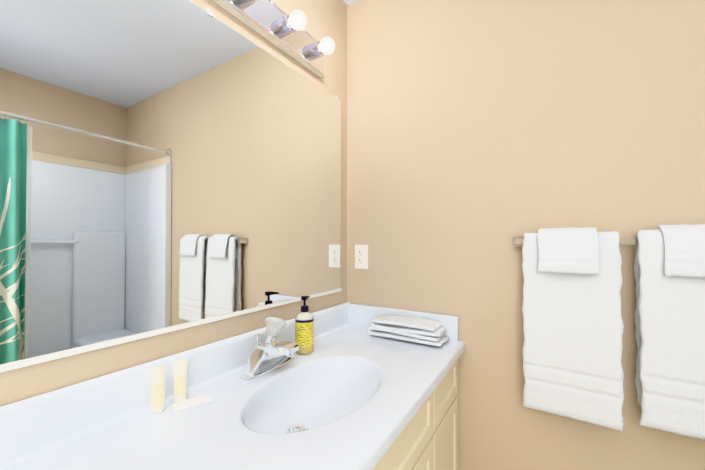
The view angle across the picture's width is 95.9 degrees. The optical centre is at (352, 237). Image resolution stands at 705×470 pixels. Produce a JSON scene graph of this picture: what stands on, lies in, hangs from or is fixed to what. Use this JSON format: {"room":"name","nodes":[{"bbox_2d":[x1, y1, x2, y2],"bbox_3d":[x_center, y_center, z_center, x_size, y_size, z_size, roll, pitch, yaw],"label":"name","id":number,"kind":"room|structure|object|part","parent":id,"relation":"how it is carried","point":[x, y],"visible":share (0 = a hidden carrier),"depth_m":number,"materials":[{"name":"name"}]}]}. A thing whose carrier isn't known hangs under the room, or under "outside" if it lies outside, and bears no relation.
{"room":"bathroom","nodes":[
{"label":"bathroom","id":0,"kind":"room"},
{"bbox_2d":[0,0,346,405],"bbox_3d":[-0.720,0.031,0.552,0.130,2.390,2.690,0,-1,32],"label":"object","id":1,"kind":"object","parent":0,"point":[166,166],"depth_m":0.80,"materials":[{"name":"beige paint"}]},
{"bbox_2d":[212,0,334,76],"bbox_3d":[-0.358,-0.765,0.914,0.131,0.125,1.030,0,-1,32],"label":"sconce","id":2,"kind":"object","parent":1,"relation":"attached to","point":[274,23],"visible":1,"depth_m":1.12,"materials":[{"name":"white metal"}]},
{"bbox_3d":[-0.197,-0.762,1.119,0.074,0.060,0.060,0,-1,32],"label":"vanity light bulb","id":3,"kind":"part","parent":2,"relation":"part of","materials":[{"name":"white glass"}]},
{"bbox_3d":[-0.106,-0.761,1.266,0.074,0.060,0.060,0,-1,32],"label":"vanity light bulb","id":4,"kind":"part","parent":2,"relation":"part of","materials":[{"name":"white glass"}]},
{"bbox_2d":[343,0,356,4],"bbox_3d":[0.310,-1.232,-0.073,2.555,0.120,2.690,0,-1,32],"label":"ceiling","id":5,"kind":"structure","parent":0,"point":[347,2],"depth_m":1.55,"materials":[{"name":"white paint"}]},
{"bbox_2d":[347,0,704,469],"bbox_3d":[1.039,0.035,0.972,2.435,2.390,0.120,0,-1,32],"label":"wall","id":6,"kind":"structure","parent":0,"point":[481,134],"depth_m":1.18,"materials":[{"name":"paint"}]},
{"bbox_2d":[355,245,367,268],"bbox_3d":[0.041,0.093,1.515,0.070,0.114,0.008,0,-1,32],"label":"electrical outlet","id":7,"kind":"object","parent":6,"relation":"attached to","point":[361,256],"visible":1,"depth_m":1.51,"materials":[{"name":"white plastic"}]},
{"bbox_2d":[513,224,704,439],"bbox_3d":[0.843,0.271,0.958,0.648,0.616,0.114,0,-1,32],"label":"towel rail","id":8,"kind":"object","parent":6,"relation":"attached to","point":[573,328],"visible":1,"depth_m":0.96,"materials":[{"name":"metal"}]},
{"bbox_2d":[522,231,623,431],"bbox_3d":[0.709,0.281,1.041,0.270,0.598,0.083,0,-1,32],"label":"towel","id":9,"kind":"object","parent":8,"relation":"hanging from","point":[573,326],"depth_m":1.01,"materials":[{"name":"white fabric"}]},
{"bbox_2d":[633,229,704,439],"bbox_3d":[0.968,0.261,0.882,0.273,0.573,0.086,0,-1,32],"label":"towel","id":10,"kind":"object","parent":8,"relation":"hanging from","point":[669,267],"depth_m":0.88,"materials":[{"name":"white fabric"}]},
{"bbox_3d":[0.311,1.278,-0.102,2.555,0.120,2.690,0,-1,32],"label":"floor","id":11,"kind":"structure","parent":0,"visible":0},
{"bbox_2d":[0,302,465,469],"bbox_3d":[-0.274,0.738,0.624,0.559,0.977,1.838,0,-1,32],"label":"bathroom vanity","id":12,"kind":"object","parent":11,"relation":"on","point":[349,392],"visible":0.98,"depth_m":0.79,"materials":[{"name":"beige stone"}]},
{"bbox_2d":[150,364,165,413],"bbox_3d":[-0.457,0.355,0.746,0.029,0.104,0.037,0,-1,32],"label":"tube","id":13,"kind":"object","parent":12,"relation":"on","point":[157,389],"visible":0.98,"depth_m":0.74,"materials":[{"name":"white plastic"}]},
{"bbox_2d":[173,357,187,402],"bbox_3d":[-0.428,0.356,0.792,0.029,0.104,0.037,0,-1,32],"label":"tube","id":14,"kind":"object","parent":12,"relation":"on","point":[180,378],"visible":1,"depth_m":0.78,"materials":[{"name":"white plastic"}]},
{"bbox_2d":[172,394,212,411],"bbox_3d":[-0.394,0.404,0.784,0.084,0.006,0.042,1,-1,-38],"label":"packet","id":15,"kind":"object","parent":12,"relation":"on","point":[189,403],"visible":1,"depth_m":0.78,"materials":[{"name":"white plastic"}]},
{"bbox_2d":[240,317,298,379],"bbox_3d":[-0.240,0.332,0.989,0.158,0.156,0.200,0,-1,32],"label":"faucet","id":16,"kind":"object","parent":12,"relation":"on","point":[271,359],"depth_m":0.97,"materials":[{"name":"silver metal"}]},
{"bbox_2d":[295,296,313,354],"bbox_3d":[-0.170,0.311,1.145,0.066,0.202,0.072,0,-1,32],"label":"soap bottle","id":17,"kind":"object","parent":12,"relation":"on","point":[304,329],"visible":0.94,"depth_m":1.12,"materials":[{"name":"yellow plastic"}]},
{"bbox_2d":[368,315,448,346],"bbox_3d":[0.224,0.373,1.301,0.312,0.077,0.123,0,-1,32],"label":"stack","id":18,"kind":"object","parent":12,"relation":"on","point":[420,330],"visible":1,"depth_m":1.26,"materials":[{"name":"white fabric"}]}
]}

